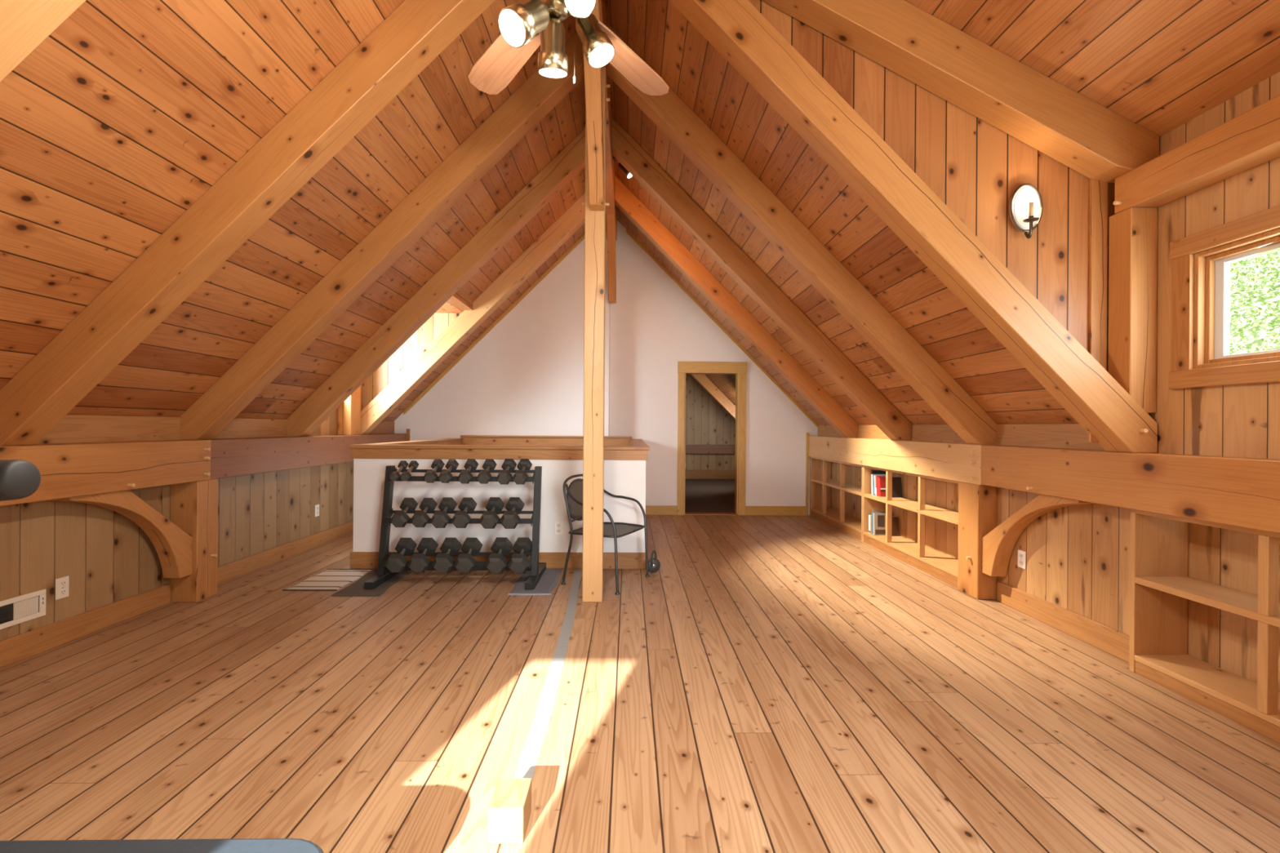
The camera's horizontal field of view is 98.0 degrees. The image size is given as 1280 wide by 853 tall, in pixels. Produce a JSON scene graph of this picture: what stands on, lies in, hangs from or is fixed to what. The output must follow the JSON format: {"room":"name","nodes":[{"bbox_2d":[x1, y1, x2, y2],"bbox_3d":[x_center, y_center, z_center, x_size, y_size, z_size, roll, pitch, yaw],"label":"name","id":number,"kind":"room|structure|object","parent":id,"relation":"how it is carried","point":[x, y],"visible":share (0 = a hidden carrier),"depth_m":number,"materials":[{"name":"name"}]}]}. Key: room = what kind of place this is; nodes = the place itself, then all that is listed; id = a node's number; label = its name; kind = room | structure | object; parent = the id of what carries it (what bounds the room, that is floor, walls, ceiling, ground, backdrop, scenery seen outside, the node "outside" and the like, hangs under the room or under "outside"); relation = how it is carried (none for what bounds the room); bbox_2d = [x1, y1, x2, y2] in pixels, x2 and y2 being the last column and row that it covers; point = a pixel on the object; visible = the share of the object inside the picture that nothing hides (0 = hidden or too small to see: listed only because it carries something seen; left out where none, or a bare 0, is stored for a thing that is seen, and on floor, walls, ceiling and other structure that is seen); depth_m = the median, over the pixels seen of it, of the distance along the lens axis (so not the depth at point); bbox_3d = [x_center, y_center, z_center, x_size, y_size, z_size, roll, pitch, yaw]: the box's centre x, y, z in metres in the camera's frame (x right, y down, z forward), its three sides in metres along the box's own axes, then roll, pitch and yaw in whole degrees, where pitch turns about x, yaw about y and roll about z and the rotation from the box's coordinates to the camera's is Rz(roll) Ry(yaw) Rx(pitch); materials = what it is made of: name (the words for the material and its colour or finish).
{"room":"exercise studio","nodes":[
{"label":"exercise studio","id":0,"kind":"room"},
{"bbox_2d":[0,408,353,640],"bbox_3d":[-3.361,-0.064,3.008,0.100,2.620,9.350,0,0,-1],"label":"wall","id":1,"kind":"structure","parent":0,"point":[107,557],"depth_m":3.62,"materials":[{"name":"wood"}]},
{"bbox_2d":[0,589,45,629],"bbox_3d":[-3.312,0.979,2.924,0.009,0.146,0.360,0,0,-1],"label":"air vent","id":2,"kind":"object","parent":1,"relation":"in","point":[23,608],"visible":1,"depth_m":2.98,"materials":[{"name":"beige metal"}]},
{"bbox_2d":[55,575,69,599],"bbox_3d":[-3.317,0.927,3.196,0.009,0.120,0.074,0,0,-1],"label":"wall outlet","id":3,"kind":"object","parent":1,"relation":"attached to","point":[61,584],"visible":1,"depth_m":3.19,"materials":[{"name":"beige plastic"}]},
{"bbox_2d":[0,440,210,506],"bbox_3d":[-3.161,0.243,1.202,0.228,0.290,5.728,0,0,-1],"label":"plate timber","id":4,"kind":"object","parent":1,"relation":"attached to","point":[66,470],"visible":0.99,"depth_m":3.27,"materials":[{"name":"brown wood"}]},
{"bbox_2d":[0,0,85,81],"bbox_3d":[-1.809,-1.434,1.646,2.920,3.082,0.165,0,0,-1],"label":"rafter","id":5,"kind":"object","parent":4,"relation":"on","point":[24,24],"visible":1,"depth_m":1.68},
{"bbox_2d":[49,489,192,577],"bbox_3d":[-3.219,0.718,3.510,0.115,0.660,0.869,0,0,-1],"label":"knee brace","id":6,"kind":"object","parent":4,"relation":"attached to","point":[173,546],"visible":0.91,"depth_m":3.69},
{"bbox_2d":[0,0,494,446],"bbox_3d":[-1.834,-1.434,2.876,2.920,3.082,0.165,0,0,-1],"label":"rafter","id":7,"kind":"object","parent":4,"relation":"on","point":[414,34],"visible":1,"depth_m":2.80,"materials":[{"name":"wood"}]},
{"bbox_2d":[179,31,584,439],"bbox_3d":[-1.859,-1.434,4.125,2.920,3.082,0.165,0,0,-1],"label":"rafter","id":8,"kind":"object","parent":4,"relation":"on","point":[539,95],"visible":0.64,"depth_m":4.05,"materials":[{"name":"wood"}]},
{"bbox_2d":[0,520,353,668],"bbox_3d":[-3.310,1.179,3.009,0.020,0.135,9.350,0,0,-1],"label":"baseboard","id":9,"kind":"structure","parent":1,"relation":"attached to","point":[15,649],"depth_m":3.56,"materials":[{"name":"brown wood"}]},
{"bbox_2d":[35,414,394,444],"bbox_3d":[-3.303,0.014,3.009,0.015,0.165,9.350,0,0,-1],"label":"trim","id":10,"kind":"structure","parent":1,"relation":"attached to","point":[71,428],"depth_m":3.68,"materials":[{"name":"brown wood"}]},
{"bbox_2d":[209,433,406,479],"bbox_3d":[-3.272,0.242,5.855,0.193,0.290,3.576,0,0,-1],"label":"plate timber","id":11,"kind":"object","parent":1,"relation":"attached to","point":[229,457],"visible":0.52,"depth_m":4.91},
{"bbox_2d":[337,385,360,435],"bbox_3d":[-3.298,-0.628,6.319,0.148,1.449,0.230,0,0,-1],"label":"post","id":12,"kind":"object","parent":11,"relation":"on","point":[349,411],"visible":0.4,"depth_m":6.21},
{"bbox_2d":[286,128,585,436],"bbox_3d":[-1.884,-1.434,5.375,2.920,3.082,0.165,0,0,-1],"label":"rafter","id":13,"kind":"object","parent":11,"relation":"on","point":[386,340],"visible":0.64,"depth_m":5.30,"materials":[{"name":"wood"}]},
{"bbox_2d":[360,192,585,435],"bbox_3d":[-1.909,-1.435,6.615,2.920,3.082,0.165,0,0,-1],"label":"rafter","id":14,"kind":"object","parent":11,"relation":"on","point":[573,219],"visible":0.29,"depth_m":6.54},
{"bbox_2d":[0,0,585,421],"bbox_3d":[-1.944,-1.519,6.262,3.145,3.230,15.800,0,0,-1],"label":"ceiling","id":15,"kind":"structure","parent":0,"point":[127,113],"depth_m":2.72,"materials":[{"name":"wood"}]},
{"bbox_2d":[600,0,617,239],"bbox_3d":[-0.298,-2.785,3.069,0.140,0.385,9.350,0,0,-1],"label":"ridge timber","id":16,"kind":"object","parent":15,"relation":"attached to","point":[610,167],"visible":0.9,"depth_m":5.49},
{"bbox_2d":[468,0,669,95],"bbox_3d":[-0.276,-1.894,1.841,1.287,1.396,1.243,0,0,-1],"label":"ceiling fan","id":17,"kind":"object","parent":16,"relation":"hanging from","point":[526,26],"visible":1,"depth_m":1.97,"materials":[{"name":"wood"}]},
{"bbox_2d":[582,0,604,210],"bbox_3d":[-0.292,-2.072,3.441,0.100,1.040,1.132,0,0,-1],"label":"brace","id":18,"kind":"object","parent":16,"relation":"attached to","point":[593,76],"visible":0.84,"depth_m":3.62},
{"bbox_2d":[606,213,616,302],"bbox_3d":[-0.369,-2.155,7.258,0.100,0.875,0.967,0,0,-1],"label":"brace","id":19,"kind":"object","parent":16,"relation":"attached to","point":[611,220],"visible":1,"depth_m":7.24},
{"bbox_2d":[613,155,632,178],"bbox_3d":[-0.173,-2.668,5.715,0.231,0.246,0.093,0,0,12],"label":"track spotlight","id":20,"kind":"object","parent":16,"relation":"attached to","point":[629,175],"visible":0.46,"depth_m":5.71,"materials":[{"name":"metal"}]},
{"bbox_2d":[362,312,460,409],"bbox_3d":[-3.148,-0.702,6.052,2.340,1.600,1.370,0,0,-1],"label":"wall","id":21,"kind":"structure","parent":0,"point":[432,328],"depth_m":6.69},
{"bbox_2d":[435,290,472,313],"bbox_3d":[-2.833,-1.460,6.059,1.760,0.180,1.370,0,0,-1],"label":"ceiling","id":22,"kind":"structure","parent":0,"point":[458,303],"depth_m":6.31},
{"bbox_2d":[352,458,645,552],"bbox_3d":[-1.274,0.731,6.461,2.585,1.060,3.030,0,0,-1],"label":"wall","id":23,"kind":"structure","parent":0,"point":[627,478],"depth_m":4.95,"materials":[{"name":"white paint"}]},
{"bbox_2d":[415,440,462,444],"bbox_3d":[-1.270,0.246,6.461,2.617,0.090,3.030,0,0,-1],"label":"trim","id":24,"kind":"structure","parent":23,"relation":"attached to","point":[455,442],"depth_m":7.06,"materials":[{"name":"brown wood"}]},
{"bbox_2d":[350,551,645,568],"bbox_3d":[-1.253,1.189,4.937,2.607,0.145,0.018,0,0,-1],"label":"baseboard","id":25,"kind":"structure","parent":23,"relation":"attached to","point":[363,560],"depth_m":4.94,"materials":[{"name":"brown wood"}]},
{"bbox_2d":[348,435,649,460],"bbox_3d":[-1.268,0.225,6.328,2.617,0.192,2.796,0,0,-1],"label":"trim","id":26,"kind":"structure","parent":23,"relation":"attached to","point":[356,453],"depth_m":4.94,"materials":[{"name":"brown wood"}]},
{"bbox_2d":[368,438,648,446],"bbox_3d":[-1.271,0.186,6.532,2.651,0.030,2.887,0,0,-1],"label":"trim","id":27,"kind":"structure","parent":23,"relation":"on","point":[640,442],"depth_m":6.14,"materials":[{"name":"brown wood"}]},
{"bbox_2d":[554,521,563,534],"bbox_3d":[-0.724,0.905,4.952,0.074,0.120,0.009,0,0,-1],"label":"wall outlet","id":28,"kind":"object","parent":23,"relation":"attached to","point":[558,526],"visible":1,"depth_m":4.95,"materials":[{"name":"white plastic"}]},
{"bbox_2d":[394,235,609,440],"bbox_3d":[-1.944,-0.879,7.897,3.020,4.270,0.370,0,0,-1],"label":"wall","id":29,"kind":"structure","parent":0,"point":[525,376],"depth_m":7.72,"materials":[{"name":"white paint"}]},
{"bbox_2d":[403,234,584,414],"bbox_3d":[-1.823,-1.600,7.694,2.845,2.895,0.040,0,0,-1],"label":"trim","id":30,"kind":"structure","parent":29,"relation":"attached to","point":[582,237],"depth_m":7.68,"materials":[{"name":"brown wood"}]},
{"bbox_2d":[0,515,1279,852],"bbox_3d":[-0.324,1.293,3.204,6.700,0.050,9.620,0,0,-1],"label":"floor","id":31,"kind":"structure","parent":0,"point":[778,683],"depth_m":2.39,"materials":[{"name":"wood"}]},
{"bbox_2d":[0,459,40,501],"bbox_3d":[-1.640,0.656,0.819,0.644,1.204,1.022,0,0,42],"label":"exercise machine","id":32,"kind":"object","parent":31,"relation":"on","point":[19,478],"visible":1,"depth_m":0.97,"materials":[{"name":"rubber"}]},
{"bbox_2d":[0,838,323,852],"bbox_3d":[-1.379,1.124,1.170,1.365,0.272,0.355,0,0,-1],"label":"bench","id":33,"kind":"object","parent":31,"relation":"on","point":[249,845],"visible":1,"depth_m":1.31,"materials":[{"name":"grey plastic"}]},
{"bbox_2d":[169,478,217,602],"bbox_3d":[-3.225,0.818,4.046,0.223,0.860,0.200,0,0,-1],"label":"timber post","id":34,"kind":"object","parent":31,"relation":"on","point":[193,504],"visible":0.82,"depth_m":3.96,"materials":[{"name":"brown wood"}]},
{"bbox_2d":[282,568,373,591],"bbox_3d":[-2.524,1.248,4.548,0.411,0.008,0.627,0,0,-1],"label":"rug","id":35,"kind":"object","parent":31,"relation":"on","point":[331,580],"visible":1,"depth_m":4.51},
{"bbox_2d":[331,568,412,596],"bbox_3d":[-2.124,1.249,4.507,0.373,0.012,0.805,0,0,-1],"label":"mats","id":36,"kind":"object","parent":31,"relation":"on","point":[357,588],"visible":0.77,"depth_m":4.30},
{"bbox_2d":[364,465,546,589],"bbox_3d":[-1.462,0.789,4.569,1.293,0.918,0.635,0,0,-1],"label":"dumbbell rack","id":37,"kind":"object","parent":36,"relation":"on","point":[537,569],"visible":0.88,"depth_m":4.54,"materials":[{"name":"metal"}]},
{"bbox_2d":[389,460,408,480],"bbox_3d":[-1.989,0.365,4.591,0.078,0.156,0.248,0,0,-1],"label":"dumbbell","id":38,"kind":"object","parent":37,"relation":"on","point":[394,476],"visible":1,"depth_m":4.57,"materials":[{"name":"metal"}]},
{"bbox_2d":[384,537,417,573],"bbox_3d":[-1.913,1.028,4.457,0.163,0.240,0.316,0,0,-1],"label":"dumbbell","id":39,"kind":"object","parent":37,"relation":"on","point":[396,562],"visible":0.99,"depth_m":4.36,"materials":[{"name":"metal"}]},
{"bbox_2d":[390,497,417,527],"bbox_3d":[-1.917,0.698,4.527,0.137,0.214,0.295,0,0,-1],"label":"dumbbell","id":40,"kind":"object","parent":37,"relation":"on","point":[399,518],"visible":1,"depth_m":4.43,"materials":[{"name":"metal"}]},
{"bbox_2d":[400,460,418,481],"bbox_3d":[-1.902,0.365,4.593,0.078,0.156,0.248,0,0,-1],"label":"dumbbell","id":41,"kind":"object","parent":37,"relation":"on","point":[405,476],"visible":1,"depth_m":4.56,"materials":[{"name":"metal"}]},
{"bbox_2d":[407,537,438,573],"bbox_3d":[-1.738,1.029,4.461,0.163,0.240,0.316,0,0,-1],"label":"dumbbell","id":42,"kind":"object","parent":37,"relation":"on","point":[419,562],"visible":0.99,"depth_m":4.36,"materials":[{"name":"metal"}]},
{"bbox_2d":[410,497,437,527],"bbox_3d":[-1.757,0.699,4.530,0.137,0.214,0.295,0,0,-1],"label":"dumbbell","id":43,"kind":"object","parent":37,"relation":"on","point":[420,518],"visible":1,"depth_m":4.43,"materials":[{"name":"metal"}]},
{"bbox_2d":[422,459,444,483],"bbox_3d":[-1.701,0.367,4.597,0.104,0.182,0.269,0,0,-1],"label":"dumbbell","id":44,"kind":"object","parent":37,"relation":"on","point":[430,476],"visible":1,"depth_m":4.51,"materials":[{"name":"metal"}]},
{"bbox_2d":[430,497,457,528],"bbox_3d":[-1.597,0.700,4.534,0.145,0.222,0.302,0,0,-1],"label":"dumbbell","id":45,"kind":"object","parent":37,"relation":"on","point":[440,519],"visible":0.98,"depth_m":4.43,"materials":[{"name":"metal"}]},
{"bbox_2d":[431,537,462,573],"bbox_3d":[-1.548,1.031,4.465,0.166,0.242,0.319,0,0,-1],"label":"dumbbell","id":46,"kind":"object","parent":37,"relation":"on","point":[442,562],"visible":0.99,"depth_m":4.36,"materials":[{"name":"metal"}]},
{"bbox_2d":[438,459,458,483],"bbox_3d":[-1.581,0.367,4.599,0.104,0.182,0.269,0,0,-1],"label":"dumbbell","id":47,"kind":"object","parent":37,"relation":"on","point":[445,476],"visible":1,"depth_m":4.51,"materials":[{"name":"metal"}]},
{"bbox_2d":[451,497,477,528],"bbox_3d":[-1.432,0.702,4.537,0.145,0.222,0.302,0,0,-1],"label":"dumbbell","id":48,"kind":"object","parent":37,"relation":"on","point":[461,518],"visible":1,"depth_m":4.44,"materials":[{"name":"metal"}]},
{"bbox_2d":[457,458,478,484],"bbox_3d":[-1.421,0.369,4.602,0.114,0.191,0.277,0,0,-1],"label":"dumbbell","id":49,"kind":"object","parent":37,"relation":"on","point":[464,477],"visible":1,"depth_m":4.51,"materials":[{"name":"metal"}]},
{"bbox_2d":[453,537,482,573],"bbox_3d":[-1.378,1.032,4.468,0.166,0.242,0.319,0,0,-1],"label":"dumbbell","id":50,"kind":"object","parent":37,"relation":"on","point":[464,562],"visible":0.99,"depth_m":4.36,"materials":[{"name":"metal"}]},
{"bbox_2d":[476,458,497,484],"bbox_3d":[-1.268,0.370,4.605,0.114,0.191,0.277,0,0,-1],"label":"dumbbell","id":51,"kind":"object","parent":37,"relation":"on","point":[483,477],"visible":1,"depth_m":4.51,"materials":[{"name":"metal"}]},
{"bbox_2d":[479,497,504,528],"bbox_3d":[-1.207,0.703,4.542,0.153,0.230,0.308,0,0,-1],"label":"dumbbell","id":52,"kind":"object","parent":37,"relation":"on","point":[489,519],"visible":1,"depth_m":4.44,"materials":[{"name":"metal"}]},
{"bbox_2d":[484,537,512,573],"bbox_3d":[-1.133,1.034,4.473,0.172,0.248,0.324,0,0,-1],"label":"dumbbell","id":53,"kind":"object","parent":37,"relation":"on","point":[495,562],"visible":0.99,"depth_m":4.37,"materials":[{"name":"metal"}]},
{"bbox_2d":[496,458,516,484],"bbox_3d":[-1.104,0.371,4.609,0.122,0.199,0.283,0,0,-1],"label":"dumbbell","id":54,"kind":"object","parent":37,"relation":"on","point":[504,477],"visible":1,"depth_m":4.51,"materials":[{"name":"metal"}]},
{"bbox_2d":[499,497,524,528],"bbox_3d":[-1.042,0.704,4.545,0.153,0.230,0.308,0,0,-1],"label":"dumbbell","id":55,"kind":"object","parent":37,"relation":"on","point":[509,519],"visible":1,"depth_m":4.44,"materials":[{"name":"metal"}]},
{"bbox_2d":[506,537,532,573],"bbox_3d":[-0.956,1.035,4.477,0.172,0.248,0.324,0,0,-1],"label":"dumbbell","id":56,"kind":"object","parent":37,"relation":"on","point":[519,563],"visible":1,"depth_m":4.37,"materials":[{"name":"metal"}]},
{"bbox_2d":[512,458,532,484],"bbox_3d":[-0.974,0.372,4.611,0.122,0.199,0.283,0,0,-1],"label":"dumbbell","id":57,"kind":"object","parent":37,"relation":"on","point":[520,477],"visible":1,"depth_m":4.52,"materials":[{"name":"metal"}]},
{"bbox_2d":[487,777,531,844],"bbox_3d":[-0.410,1.213,1.761,0.107,0.108,0.147,0,0,-1],"label":"wood block","id":58,"kind":"object","parent":31,"relation":"on","point":[509,809],"visible":1,"depth_m":1.69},
{"bbox_2d":[507,568,563,595],"bbox_3d":[-0.836,1.258,4.546,0.336,0.013,0.778,0,0,-1],"label":"mat","id":59,"kind":"object","parent":31,"relation":"on","point":[548,580],"visible":0.78,"depth_m":4.42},
{"bbox_2d":[513,568,582,781],"bbox_3d":[-0.467,1.266,3.367,0.092,0.001,3.152,0,0,-2],"label":"tape","id":60,"kind":"object","parent":31,"relation":"on","point":[527,763],"visible":0.92,"depth_m":2.60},
{"bbox_2d":[582,66,609,602],"bbox_3d":[-0.333,-0.662,4.080,0.200,3.860,0.144,0,0,-1],"label":"timber post","id":61,"kind":"object","parent":31,"relation":"on","point":[594,220],"visible":0.94,"depth_m":4.01,"materials":[{"name":"brown wood"}]},
{"bbox_2d":[560,474,649,595],"bbox_3d":[-0.284,0.836,4.571,0.556,0.863,0.596,0,0,25],"label":"garden chair","id":62,"kind":"object","parent":31,"relation":"on","point":[574,497],"visible":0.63,"depth_m":4.55,"materials":[{"name":"metal"}]},
{"bbox_2d":[648,550,660,573],"bbox_3d":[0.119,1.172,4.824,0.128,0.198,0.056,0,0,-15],"label":"kettlebell","id":63,"kind":"object","parent":31,"relation":"on","point":[654,564],"visible":0.98,"depth_m":4.82,"materials":[{"name":"black metal"}]},
{"bbox_2d":[809,457,862,541],"bbox_3d":[2.616,0.861,7.122,0.298,0.854,1.795,0,0,-1],"label":"bookcase","id":64,"kind":"object","parent":31,"relation":"on","point":[821,482],"visible":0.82,"depth_m":7.45,"materials":[{"name":"brown wood"}]},
{"bbox_2d":[862,465,959,588],"bbox_3d":[2.653,0.862,5.305,0.298,0.854,1.830,0,0,-1],"label":"bookcase","id":65,"kind":"object","parent":31,"relation":"on","point":[942,566],"visible":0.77,"depth_m":5.26,"materials":[{"name":"brown wood"}]},
{"bbox_2d":[873,512,885,535],"bbox_3d":[2.607,1.055,6.012,0.160,0.235,0.032,0,-2,-1],"label":"book","id":66,"kind":"object","parent":65,"relation":"on","point":[879,518],"visible":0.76,"depth_m":6.00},
{"bbox_2d":[878,477,885,497],"bbox_3d":[2.638,0.651,5.957,0.145,0.202,0.044,0,0,-1],"label":"book","id":67,"kind":"object","parent":65,"relation":"on","point":[882,480],"visible":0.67,"depth_m":5.94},
{"bbox_2d":[891,516,897,536],"bbox_3d":[2.712,1.073,5.969,0.100,0.200,0.030,0,-2,-1],"label":"book","id":68,"kind":"object","parent":65,"relation":"on","point":[895,520],"visible":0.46,"depth_m":5.95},
{"bbox_2d":[892,477,902,497],"bbox_3d":[2.712,0.646,5.904,0.130,0.216,0.056,0,0,-1],"label":"book","id":69,"kind":"object","parent":65,"relation":"on","point":[896,482],"visible":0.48,"depth_m":5.89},
{"bbox_2d":[958,481,997,599],"bbox_3d":[2.568,0.860,4.261,0.176,0.855,0.245,0,0,-1],"label":"timber post","id":70,"kind":"object","parent":31,"relation":"on","point":[978,504],"visible":0.82,"depth_m":4.17,"materials":[{"name":"brown wood"}]},
{"bbox_2d":[808,435,999,484],"bbox_3d":[2.532,0.284,6.062,0.183,0.297,3.916,0,0,-1],"label":"plate timber","id":71,"kind":"object","parent":70,"relation":"on","point":[953,461],"visible":0.94,"depth_m":5.15,"materials":[{"name":"brown wood"}]},
{"bbox_2d":[614,175,858,437],"bbox_3d":[1.155,-1.413,6.677,2.930,3.082,0.165,0,0,-1],"label":"rafter","id":72,"kind":"object","parent":71,"relation":"on","point":[625,201],"visible":0.9,"depth_m":6.60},
{"bbox_2d":[611,117,911,440],"bbox_3d":[1.180,-1.413,5.437,2.930,3.082,0.165,0,0,-1],"label":"rafter","id":73,"kind":"object","parent":71,"relation":"on","point":[624,148],"visible":0.98,"depth_m":5.36,"materials":[{"name":"wood"}]},
{"bbox_2d":[606,22,997,444],"bbox_3d":[1.205,-1.413,4.188,2.930,3.082,0.165,0,0,-1],"label":"rafter","id":74,"kind":"object","parent":71,"relation":"on","point":[668,112],"visible":0.81,"depth_m":4.12,"materials":[{"name":"wood"}]},
{"bbox_2d":[1128,509,1279,742],"bbox_3d":[2.745,0.861,1.999,0.288,0.856,1.885,0,0,-1],"label":"bookcase","id":75,"kind":"object","parent":31,"relation":"on","point":[1161,588],"visible":0.89,"depth_m":2.71,"materials":[{"name":"brown wood"}]},
{"bbox_2d":[684,479,734,512],"bbox_3d":[-0.385,1.292,11.155,6.300,0.050,6.080,0,0,-1],"label":"floor","id":76,"kind":"structure","parent":0,"point":[701,495],"depth_m":10.25,"materials":[{"name":"wood"}]},
{"bbox_2d":[685,373,735,470],"bbox_3d":[-0.420,-0.883,13.644,6.300,4.300,0.100,0,0,-1],"label":"wall","id":77,"kind":"structure","parent":0,"point":[707,423],"depth_m":13.64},
{"bbox_2d":[684,469,734,479],"bbox_3d":[-0.433,1.157,13.579,6.300,0.220,0.030,0,0,-1],"label":"baseboard","id":78,"kind":"structure","parent":77,"relation":"attached to","point":[690,473],"depth_m":13.61,"materials":[{"name":"brown wood"}]},
{"bbox_2d":[685,444,735,453],"bbox_3d":[-0.527,0.536,13.516,5.900,0.220,0.148,0,0,-1],"label":"plate timber","id":79,"kind":"object","parent":77,"relation":"attached to","point":[690,448],"visible":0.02,"depth_m":13.49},
{"bbox_2d":[608,220,817,515],"bbox_3d":[1.158,-0.874,8.085,3.230,4.305,0.120,0,0,-1],"label":"wall","id":80,"kind":"structure","parent":0,"point":[655,326],"depth_m":8.01,"materials":[{"name":"white paint"}]},
{"bbox_2d":[677,361,746,515],"bbox_3d":[1.033,0.172,8.079,0.995,2.210,0.168,0,0,-1],"label":"door frame","id":81,"kind":"structure","parent":80,"relation":"in","point":[740,368],"depth_m":8.01,"materials":[{"name":"brown wood"}]},
{"bbox_2d":[626,228,818,427],"bbox_3d":[1.193,-1.404,8.011,2.800,2.845,0.030,0,0,-1],"label":"trim","id":82,"kind":"structure","parent":80,"relation":"attached to","point":[628,232],"depth_m":8.00,"materials":[{"name":"brown wood"}]},
{"bbox_2d":[645,505,805,515],"bbox_3d":[1.216,1.211,8.017,2.427,0.135,0.018,0,0,-1],"label":"baseboard","id":83,"kind":"structure","parent":80,"relation":"attached to","point":[650,509],"depth_m":8.02,"materials":[{"name":"brown wood"}]},
{"bbox_2d":[805,432,808,515],"bbox_3d":[2.416,0.687,8.036,0.035,1.200,0.030,0,0,-1],"label":"trim","id":84,"kind":"structure","parent":80,"relation":"attached to","point":[806,433],"depth_m":8.02,"materials":[{"name":"brown wood"}]},
{"bbox_2d":[604,0,1079,425],"bbox_3d":[1.159,-1.492,8.590,3.155,3.240,11.270,0,0,-1],"label":"ceiling","id":85,"kind":"structure","parent":0,"point":[655,30],"depth_m":3.91,"materials":[{"name":"wood"}]},
{"bbox_2d":[689,373,735,420],"bbox_3d":[1.037,-1.411,12.123,2.945,3.057,0.200,0,0,-1],"label":"rafter","id":86,"kind":"object","parent":85,"relation":"attached to","point":[713,391],"visible":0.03,"depth_m":12.04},
{"bbox_2d":[748,0,1115,371],"bbox_3d":[1.334,-1.461,3.052,2.770,2.920,0.050,0,0,-1],"label":"wall","id":87,"kind":"structure","parent":0,"point":[973,166],"depth_m":3.04,"materials":[{"name":"wood"}]},
{"bbox_2d":[1009,183,1042,239],"bbox_3d":[2.088,-1.162,3.009,0.131,0.307,0.143,0,0,45],"label":"wall sconce","id":88,"kind":"object","parent":87,"relation":"attached to","point":[1026,202],"visible":1,"depth_m":3.01,"materials":[{"name":"grey metal"}]},
{"bbox_2d":[1088,177,1107,442],"bbox_3d":[2.503,-0.642,3.041,0.090,1.460,0.020,0,0,-1],"label":"trim","id":89,"kind":"structure","parent":87,"relation":"attached to","point":[1098,219],"depth_m":3.03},
{"bbox_2d":[831,71,1279,692],"bbox_3d":[2.830,-0.110,3.258,0.290,2.800,9.600,0,0,-1],"label":"wall","id":90,"kind":"structure","parent":0,"point":[1077,557],"depth_m":2.84,"materials":[{"name":"wood"}]},
{"bbox_2d":[817,423,1105,450],"bbox_3d":[2.629,0.061,5.564,0.015,0.155,4.980,0,0,-1],"label":"trim","id":91,"kind":"structure","parent":90,"relation":"attached to","point":[1065,436],"depth_m":3.91,"materials":[{"name":"brown wood"}]},
{"bbox_2d":[1017,549,1026,568],"bbox_3d":[2.661,0.927,3.880,0.009,0.120,0.074,0,0,-1],"label":"wall outlet","id":92,"kind":"object","parent":90,"relation":"attached to","point":[1021,554],"visible":1,"depth_m":3.87,"materials":[{"name":"white plastic"}]},
{"bbox_2d":[996,581,1129,662],"bbox_3d":[2.661,1.216,3.530,0.020,0.145,1.170,0,0,-1],"label":"baseboard","id":93,"kind":"structure","parent":90,"relation":"attached to","point":[1113,642],"depth_m":3.45,"materials":[{"name":"brown wood"}]},
{"bbox_2d":[981,444,1279,533],"bbox_3d":[2.632,0.283,1.280,0.178,0.290,5.648,0,0,-1],"label":"plate timber","id":94,"kind":"object","parent":90,"relation":"attached to","point":[1236,491],"visible":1,"depth_m":2.76,"materials":[{"name":"brown wood"}]},
{"bbox_2d":[668,0,1157,453],"bbox_3d":[1.231,-1.413,2.924,2.930,3.082,0.192,0,0,-1],"label":"rafter","id":95,"kind":"object","parent":94,"relation":"on","point":[740,33],"visible":1,"depth_m":2.87,"materials":[{"name":"brown wood"}]},
{"bbox_2d":[1107,207,1157,413],"bbox_3d":[2.621,-0.607,2.963,0.143,1.070,0.138,0,0,-1],"label":"post","id":96,"kind":"object","parent":95,"relation":"on","point":[1133,231],"visible":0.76,"depth_m":2.90,"materials":[{"name":"wood"}]},
{"bbox_2d":[982,493,1095,576],"bbox_3d":[2.608,0.758,3.696,0.115,0.660,0.884,0,0,-1],"label":"knee brace","id":97,"kind":"object","parent":94,"relation":"attached to","point":[997,545],"visible":0.87,"depth_m":3.90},
{"bbox_2d":[1112,94,1279,213],"bbox_3d":[2.654,-1.236,0.724,0.178,0.190,4.536,0,0,-1],"label":"header timber","id":98,"kind":"object","parent":90,"relation":"attached to","point":[1250,140],"visible":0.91,"depth_m":2.53,"materials":[{"name":"brown wood"}]},
{"bbox_2d":[762,0,1159,182],"bbox_3d":[1.236,-2.165,2.938,2.930,1.647,0.165,0,0,-1],"label":"rafter","id":99,"kind":"object","parent":98,"relation":"on","point":[1033,108],"visible":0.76,"depth_m":2.88,"materials":[{"name":"wood"}]},
{"bbox_2d":[1168,204,1279,389],"bbox_3d":[2.743,-0.558,2.056,0.120,0.741,1.510,0,0,-1],"label":"window","id":100,"kind":"structure","parent":90,"relation":"in","point":[1200,357],"depth_m":2.65,"materials":[{"name":"brown wood"}]},
{"bbox_2d":[904,0,1279,137],"bbox_3d":[1.324,-2.273,0.734,3.155,1.666,4.615,0,0,-1],"label":"ceiling","id":101,"kind":"structure","parent":0,"point":[1159,65],"depth_m":2.58,"materials":[{"name":"wood"}]},
{"label":"outside","id":102,"kind":"structure","parent":0,"visible":0},
{"bbox_2d":[1229,249,1279,354],"bbox_3d":[9.699,-1.662,3.197,8.500,12.000,18.000,0,0,-1],"label":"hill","id":103,"kind":"structure","parent":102,"point":[1264,268],"depth_m":8.78,"materials":[{"name":"green plant"}]},
{"bbox_2d":[1229,249,1279,355],"bbox_3d":[9.381,-1.833,5.689,4.232,5.622,8.119,0,0,-1],"label":"foliage","id":104,"kind":"object","parent":103,"relation":"on","point":[1235,265],"visible":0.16,"depth_m":8.49,"materials":[{"name":"green plant"}]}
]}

